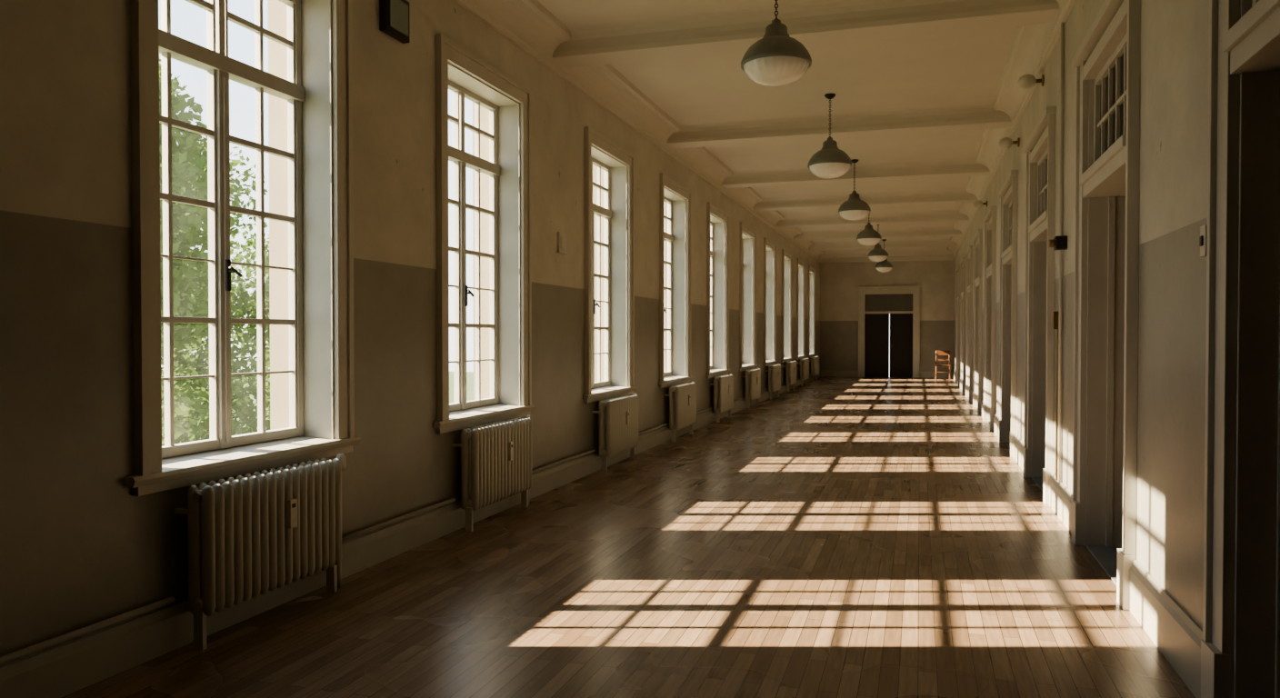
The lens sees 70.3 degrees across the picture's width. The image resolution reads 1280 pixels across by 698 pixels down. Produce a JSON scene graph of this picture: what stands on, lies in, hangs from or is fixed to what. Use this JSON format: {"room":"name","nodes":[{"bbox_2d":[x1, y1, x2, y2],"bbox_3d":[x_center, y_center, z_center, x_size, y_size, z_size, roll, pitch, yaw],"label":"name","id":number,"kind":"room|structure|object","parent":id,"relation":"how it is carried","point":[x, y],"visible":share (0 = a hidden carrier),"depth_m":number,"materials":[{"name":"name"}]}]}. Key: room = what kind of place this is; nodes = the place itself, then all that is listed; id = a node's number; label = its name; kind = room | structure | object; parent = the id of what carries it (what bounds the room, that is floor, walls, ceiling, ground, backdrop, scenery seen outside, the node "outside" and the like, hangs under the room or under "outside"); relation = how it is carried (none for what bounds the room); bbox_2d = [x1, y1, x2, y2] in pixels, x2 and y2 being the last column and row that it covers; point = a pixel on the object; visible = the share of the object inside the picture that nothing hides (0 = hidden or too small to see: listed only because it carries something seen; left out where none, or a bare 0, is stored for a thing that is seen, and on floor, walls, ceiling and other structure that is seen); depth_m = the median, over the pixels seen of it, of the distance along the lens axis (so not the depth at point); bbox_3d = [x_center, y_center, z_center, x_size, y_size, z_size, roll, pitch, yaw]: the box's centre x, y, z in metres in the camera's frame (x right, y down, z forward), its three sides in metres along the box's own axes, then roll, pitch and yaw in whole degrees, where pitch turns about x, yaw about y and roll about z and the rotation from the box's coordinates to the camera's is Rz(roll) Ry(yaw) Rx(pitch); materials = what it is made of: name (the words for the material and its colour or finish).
{"room":"school corridor","nodes":[
{"label":"school corridor","id":0,"kind":"room"},
{"bbox_2d":[0,0,819,668],"bbox_3d":[1.041,-0.869,14.943,0.435,4.660,32.400,0,1,17],"label":"wall","id":1,"kind":"structure","parent":0,"point":[78,550],"depth_m":5.27,"materials":[{"name":"paint"}]},
{"bbox_2d":[124,0,360,496],"bbox_3d":[-2.025,-0.761,4.592,0.322,2.745,1.610,0,1,17],"label":"window","id":2,"kind":"structure","parent":1,"relation":"in","point":[319,154],"depth_m":4.80,"materials":[{"name":"paint"}]},
{"bbox_2d":[379,0,409,43],"bbox_3d":[-1.535,-2.092,5.707,0.060,0.260,0.270,0,1,17],"label":"sign box","id":3,"kind":"object","parent":1,"relation":"attached to","point":[394,15],"visible":1,"depth_m":5.67,"materials":[{"name":"metal"}]},
{"bbox_2d":[0,372,809,664],"bbox_3d":[0.816,0.952,13.331,0.025,0.025,29.130,0,1,17],"label":"pipe","id":4,"kind":"object","parent":1,"relation":"attached to","point":[46,644],"visible":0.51,"depth_m":3.83,"materials":[{"name":"beige metal"}]},
{"bbox_2d":[0,370,820,697],"bbox_3d":[1.263,1.067,14.906,0.030,0.190,32.400,0,1,17],"label":"baseboard","id":5,"kind":"structure","parent":1,"relation":"attached to","point":[62,671],"depth_m":4.34,"materials":[{"name":"grey paint"}]},
{"bbox_2d":[433,33,535,433],"bbox_3d":[-1.281,-0.800,7.010,0.322,2.745,1.610,0,1,17],"label":"window","id":6,"kind":"structure","parent":1,"relation":"in","point":[508,168],"depth_m":7.33,"materials":[{"name":"paint"}]},
{"bbox_2d":[557,231,566,254],"bbox_3d":[-0.722,-0.980,8.415,0.032,0.190,0.170,0,1,17],"label":"thermostat plate","id":7,"kind":"object","parent":1,"relation":"attached to","point":[561,236],"visible":1,"depth_m":8.38,"materials":[{"name":"beige plastic"}]},
{"bbox_2d":[582,126,636,403],"bbox_3d":[-0.428,-0.844,9.782,0.321,2.745,1.610,0,1,17],"label":"window","id":8,"kind":"structure","parent":1,"relation":"in","point":[618,212],"depth_m":10.34,"materials":[{"name":"paint"}]},
{"bbox_2d":[453,0,824,263],"bbox_3d":[1.373,-2.762,14.811,0.260,0.290,32.400,0,1,17],"label":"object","id":9,"kind":"structure","parent":1,"relation":"attached to","point":[528,25],"depth_m":9.41,"materials":[{"name":"paint"}]},
{"bbox_2d":[658,172,692,388],"bbox_3d":[0.371,-0.886,12.381,0.321,2.745,1.610,0,1,17],"label":"window","id":10,"kind":"structure","parent":1,"relation":"in","point":[677,236],"depth_m":12.94,"materials":[{"name":"paint"}]},
{"bbox_2d":[706,202,729,378],"bbox_3d":[1.165,-0.927,14.961,0.321,2.745,1.610,0,1,17],"label":"window","id":11,"kind":"structure","parent":1,"relation":"in","point":[717,252],"depth_m":15.53,"materials":[{"name":"paint"}]},
{"bbox_2d":[739,222,757,371],"bbox_3d":[1.962,-0.969,17.551,0.321,2.745,1.610,0,1,17],"label":"window","id":12,"kind":"structure","parent":1,"relation":"in","point":[747,322],"depth_m":18.12,"materials":[{"name":"paint"}]},
{"bbox_2d":[762,238,777,366],"bbox_3d":[2.759,-1.010,20.141,0.321,2.745,1.610,0,1,17],"label":"window","id":13,"kind":"structure","parent":1,"relation":"in","point":[769,254],"depth_m":20.71,"materials":[{"name":"paint"}]},
{"bbox_2d":[781,249,792,362],"bbox_3d":[3.556,-1.051,22.731,0.321,2.745,1.610,0,1,17],"label":"window","id":14,"kind":"structure","parent":1,"relation":"in","point":[786,263],"depth_m":23.30,"materials":[{"name":"paint"}]},
{"bbox_2d":[796,258,805,359],"bbox_3d":[4.353,-1.093,25.321,0.321,2.745,1.610,0,1,17],"label":"window","id":15,"kind":"structure","parent":1,"relation":"in","point":[800,265],"depth_m":25.88,"materials":[{"name":"paint"}]},
{"bbox_2d":[807,265,815,357],"bbox_3d":[5.129,-1.133,27.844,0.321,2.745,1.610,0,1,17],"label":"window","id":16,"kind":"structure","parent":1,"relation":"in","point":[811,270],"depth_m":28.40,"materials":[{"name":"paint"}]},
{"bbox_2d":[61,376,1195,697],"bbox_3d":[4.570,1.328,13.892,7.820,0.300,32.800,0,1,17],"label":"floor","id":17,"kind":"structure","parent":0,"point":[825,536],"depth_m":4.89,"materials":[{"name":"brown wood"}]},
{"bbox_2d":[174,453,346,649],"bbox_3d":[-1.822,0.957,4.546,0.214,0.740,1.084,0,1,17],"label":"radiator","id":18,"kind":"object","parent":17,"relation":"on","point":[249,535],"visible":1,"depth_m":4.35,"materials":[{"name":"metal"}]},
{"bbox_2d":[452,415,532,531],"bbox_3d":[-1.078,0.919,6.964,0.214,0.740,1.084,0,1,17],"label":"radiator","id":19,"kind":"object","parent":17,"relation":"on","point":[496,457],"visible":1,"depth_m":6.72,"materials":[{"name":"metal"}]},
{"bbox_2d":[592,393,638,472],"bbox_3d":[-0.225,0.874,9.735,0.214,0.740,1.084,0,1,17],"label":"radiator","id":20,"kind":"object","parent":17,"relation":"on","point":[617,416],"visible":1,"depth_m":9.43,"materials":[{"name":"metal"}]},
{"bbox_2d":[664,380,696,441],"bbox_3d":[0.575,0.833,12.335,0.214,0.740,1.084,0,1,17],"label":"radiator","id":21,"kind":"object","parent":17,"relation":"on","point":[682,396],"visible":1,"depth_m":11.98,"materials":[{"name":"metal"}]},
{"bbox_2d":[710,373,733,422],"bbox_3d":[1.369,0.791,14.915,0.214,0.740,1.084,0,1,17],"label":"radiator","id":22,"kind":"object","parent":17,"relation":"on","point":[723,385],"visible":1,"depth_m":14.51,"materials":[{"name":"metal"}]},
{"bbox_2d":[741,368,760,409],"bbox_3d":[2.166,0.750,17.505,0.214,0.740,1.084,0,1,17],"label":"radiator","id":23,"kind":"object","parent":17,"relation":"on","point":[753,376],"visible":1,"depth_m":17.11,"materials":[{"name":"metal"}]},
{"bbox_2d":[765,363,780,399],"bbox_3d":[2.962,0.709,20.095,0.214,0.740,1.084,0,1,17],"label":"radiator","id":24,"kind":"object","parent":17,"relation":"on","point":[774,371],"visible":1,"depth_m":19.68,"materials":[{"name":"metal"}]},
{"bbox_2d":[783,360,796,391],"bbox_3d":[3.759,0.667,22.684,0.214,0.740,1.084,0,1,17],"label":"radiator","id":25,"kind":"object","parent":17,"relation":"on","point":[790,366],"visible":1,"depth_m":22.20,"materials":[{"name":"metal"}]},
{"bbox_2d":[797,358,809,386],"bbox_3d":[4.556,0.626,25.274,0.214,0.740,1.084,0,1,17],"label":"radiator","id":26,"kind":"object","parent":17,"relation":"on","point":[804,363],"visible":1,"depth_m":24.81,"materials":[{"name":"metal"}]},
{"bbox_2d":[810,355,819,380],"bbox_3d":[5.332,0.585,27.797,0.214,0.740,1.084,0,1,17],"label":"radiator","id":27,"kind":"object","parent":17,"relation":"on","point":[815,360],"visible":0.99,"depth_m":27.39,"materials":[{"name":"metal"}]},
{"bbox_2d":[935,350,950,380],"bbox_3d":[9.274,0.504,27.843,0.440,0.903,0.497,0,1,17],"label":"wooden chair","id":28,"kind":"object","parent":17,"relation":"on","point":[937,353],"visible":1,"depth_m":27.97,"materials":[{"name":"brown wood"}]},
{"bbox_2d":[537,0,1059,259],"bbox_3d":[4.570,-2.932,13.824,7.820,0.500,32.800,0,1,17],"label":"ceiling","id":29,"kind":"structure","parent":0,"point":[915,84],"depth_m":9.95,"materials":[{"name":"paint"}]},
{"bbox_2d":[740,0,811,86],"bbox_3d":[0.947,-2.300,6.316,0.488,0.923,0.488,0,1,17],"label":"pendant lamp","id":30,"kind":"object","parent":29,"relation":"hanging from","point":[776,59],"visible":1,"depth_m":6.17,"materials":[{"name":"metal"}]},
{"bbox_2d":[807,93,852,179],"bbox_3d":[2.108,-2.360,10.091,0.488,0.923,0.488,0,1,17],"label":"pendant lamp","id":31,"kind":"object","parent":29,"relation":"hanging from","point":[830,162],"visible":1,"depth_m":9.96,"materials":[{"name":"metal"}]},
{"bbox_2d":[838,159,870,220],"bbox_3d":[3.270,-2.421,13.866,0.488,0.923,0.488,0,1,17],"label":"pendant lamp","id":32,"kind":"object","parent":29,"relation":"hanging from","point":[855,208],"visible":0.99,"depth_m":13.73,"materials":[{"name":"metal"}]},
{"bbox_2d":[856,212,881,246],"bbox_3d":[4.490,-2.484,17.832,0.488,0.923,0.488,0,1,17],"label":"pendant lamp","id":33,"kind":"object","parent":29,"relation":"hanging from","point":[868,236],"visible":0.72,"depth_m":17.69,"materials":[{"name":"metal"}]},
{"bbox_2d":[867,224,888,261],"bbox_3d":[5.696,-2.547,21.750,0.488,0.923,0.488,0,1,17],"label":"pendant lamp","id":34,"kind":"object","parent":29,"relation":"hanging from","point":[877,254],"visible":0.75,"depth_m":21.61,"materials":[{"name":"metal"}]},
{"bbox_2d":[875,239,892,272],"bbox_3d":[6.842,-2.607,25.478,0.488,0.923,0.488,0,1,17],"label":"pendant lamp","id":35,"kind":"object","parent":29,"relation":"hanging from","point":[884,266],"visible":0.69,"depth_m":25.33,"materials":[{"name":"metal"}]},
{"bbox_2d":[820,259,954,371],"bbox_3d":[9.378,-0.952,29.485,7.820,4.360,0.300,0,1,17],"label":"wall","id":36,"kind":"structure","parent":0,"point":[839,282],"depth_m":29.81,"materials":[{"name":"beige paint"}]},
{"bbox_2d":[953,0,1240,697],"bbox_3d":[5.408,-0.698,13.602,0.227,4.360,32.400,0,1,17],"label":"wall","id":37,"kind":"structure","parent":0,"point":[1175,34],"depth_m":4.17,"materials":[{"name":"paint"}]},
{"bbox_2d":[955,265,960,386],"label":"door","id":38,"kind":"structure","parent":37,"relation":"in","point":[958,269],"depth_m":24.69,"materials":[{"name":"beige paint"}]},
{"bbox_2d":[960,256,966,392],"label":"door","id":39,"kind":"structure","parent":37,"relation":"in","point":[963,262],"depth_m":22.93,"materials":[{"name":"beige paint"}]},
{"bbox_2d":[965,244,973,401],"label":"door","id":40,"kind":"structure","parent":37,"relation":"in","point":[969,252],"depth_m":20.29,"materials":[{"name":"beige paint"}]},
{"bbox_2d":[972,229,982,413],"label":"door","id":41,"kind":"structure","parent":37,"relation":"in","point":[977,238],"depth_m":17.42,"materials":[{"name":"green paint"}]},
{"bbox_2d":[973,200,987,208],"bbox_3d":[5.606,-2.390,14.979,0.220,0.120,0.160,0,1,17],"label":"wall lamp","id":42,"kind":"object","parent":37,"relation":"attached to","point":[978,204],"visible":1,"depth_m":14.94,"materials":[{"name":"white glass"}]},
{"bbox_2d":[982,205,996,430],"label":"door","id":43,"kind":"structure","parent":37,"relation":"in","point":[990,219],"depth_m":14.56,"materials":[{"name":"green paint"}]},
{"bbox_2d":[998,170,1018,457],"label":"door","id":44,"kind":"structure","parent":37,"relation":"in","point":[1008,229],"depth_m":11.69,"materials":[{"name":"green paint"}]},
{"bbox_2d":[998,137,1019,149],"bbox_3d":[4.136,-2.313,10.201,0.220,0.120,0.160,0,1,17],"label":"wall lamp","id":45,"kind":"object","parent":37,"relation":"attached to","point":[1005,143],"visible":1,"depth_m":10.16,"materials":[{"name":"white glass"}]},
{"bbox_2d":[947,0,1076,259],"bbox_3d":[5.175,-2.744,13.641,0.260,0.290,32.400,0,1,17],"label":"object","id":46,"kind":"structure","parent":37,"relation":"attached to","point":[1032,46],"depth_m":9.45,"materials":[{"name":"paint"}]},
{"bbox_2d":[1017,74,1044,89],"bbox_3d":[3.518,-2.411,8.192,0.220,0.120,0.160,0,1,17],"label":"wall lamp","id":47,"kind":"object","parent":37,"relation":"attached to","point":[1026,81],"visible":1,"depth_m":8.15,"materials":[{"name":"white glass"}]},
{"bbox_2d":[1023,105,1056,504],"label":"door","id":48,"kind":"structure","parent":37,"relation":"in","point":[1040,191],"depth_m":8.82,"materials":[{"name":"green paint"}]},
{"bbox_2d":[1051,310,1059,479],"bbox_3d":[3.257,0.366,7.113,0.060,1.320,0.100,0,1,17],"label":"conduit pipe","id":49,"kind":"object","parent":37,"relation":"attached to","point":[1055,315],"visible":0.56,"depth_m":7.10,"materials":[{"name":"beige metal"}]},
{"bbox_2d":[1049,235,1067,249],"bbox_3d":[3.154,-0.800,6.864,0.120,0.100,0.100,0,1,17],"label":"junction box","id":50,"kind":"object","parent":37,"relation":"attached to","point":[1060,242],"visible":1,"depth_m":6.82,"materials":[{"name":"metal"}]},
{"bbox_2d":[1057,21,1064,482],"bbox_3d":[3.228,-0.732,6.969,0.027,3.520,0.027,0,1,17],"label":"conduit pipe","id":51,"kind":"object","parent":37,"relation":"attached to","point":[1062,72],"visible":1,"depth_m":6.96,"materials":[{"name":"beige metal"}]},
{"bbox_2d":[952,370,1202,697],"bbox_3d":[5.285,1.051,13.668,0.030,0.260,32.400,0,1,17],"label":"baseboard","id":52,"kind":"structure","parent":37,"relation":"attached to","point":[1175,633],"depth_m":4.08,"materials":[{"name":"grey paint"}]},
{"bbox_2d":[1071,0,1140,609],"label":"door","id":53,"kind":"structure","parent":37,"relation":"in","point":[1105,375],"depth_m":5.93,"materials":[{"name":"green paint"}]},
{"bbox_2d":[1199,224,1207,257],"bbox_3d":[2.168,-0.416,3.496,0.022,0.120,0.070,0,1,17],"label":"light switch","id":54,"kind":"object","parent":37,"relation":"attached to","point":[1203,239],"visible":0.88,"depth_m":3.48,"materials":[{"name":"beige plastic"}]},
{"bbox_2d":[1200,0,1279,697],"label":"door","id":55,"kind":"structure","parent":37,"relation":"in","point":[1248,45],"depth_m":3.15,"materials":[{"name":"painted wood"},{"name":"glass"},{"name":"metal"}]},
{"bbox_3d":[6.912,-0.840,13.137,2.920,4.060,32.400,0,1,17],"label":"wall","id":56,"kind":"structure","parent":0,"visible":0},
{"bbox_2d":[820,370,952,378],"bbox_3d":[8.033,0.824,29.755,4.178,0.200,0.030,0,1,17],"label":"baseboard","id":57,"kind":"structure","parent":56,"relation":"attached to","point":[848,374],"depth_m":30.02,"materials":[{"name":"grey paint"}]},
{"bbox_2d":[821,255,952,262],"bbox_3d":[8.002,-2.994,29.593,4.138,0.280,0.240,0,1,17],"label":"trim","id":58,"kind":"structure","parent":56,"relation":"attached to","point":[950,257],"depth_m":29.57,"materials":[{"name":"paint"}]},
{"bbox_2d":[858,285,919,378],"bbox_3d":[8.140,-0.561,29.752,1.960,2.970,0.250,0,1,17],"label":"door","id":59,"kind":"structure","parent":56,"relation":"in","point":[904,309],"depth_m":29.81,"materials":[{"name":"black wood"}]},
{"label":"outside","id":60,"kind":"structure","parent":0,"visible":0},
{"bbox_2d":[161,369,473,429],"bbox_3d":[-47.975,5.593,56.706,115.000,0.200,200.000,0,1,17],"label":"lawn","id":61,"kind":"structure","parent":60,"point":[469,375],"depth_m":107.57,"materials":[{"name":"green plant"}]},
{"bbox_2d":[159,59,243,446],"bbox_3d":[-11.270,-0.242,16.972,7.256,12.742,6.954,0,1,17],"label":"leafy tree","id":62,"kind":"object","parent":61,"relation":"on","point":[186,276],"visible":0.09,"depth_m":16.84,"materials":[{"name":"green plant"}]},
{"bbox_2d":[160,132,269,441],"bbox_3d":[-13.012,-0.429,25.346,7.676,12.847,7.384,0,1,17],"label":"leafy tree","id":63,"kind":"object","parent":61,"relation":"on","point":[185,364],"visible":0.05,"depth_m":24.42,"materials":[{"name":"green plant"}]},
{"bbox_2d":[230,221,269,435],"bbox_3d":[-11.315,0.556,30.317,6.050,10.718,7.041,0,1,-16],"label":"leafy tree","id":64,"kind":"object","parent":61,"relation":"on","point":[238,257],"visible":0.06,"depth_m":28.66,"materials":[{"name":"green plant"}]},
{"bbox_2d":[265,346,269,419],"bbox_3d":[-12.923,0.045,38.793,6.236,11.469,7.135,-1,1,-45],"label":"leafy tree","id":65,"kind":"object","parent":61,"relation":"on","point":[268,375],"visible":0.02,"depth_m":39.15,"materials":[{"name":"green plant"}]}
]}

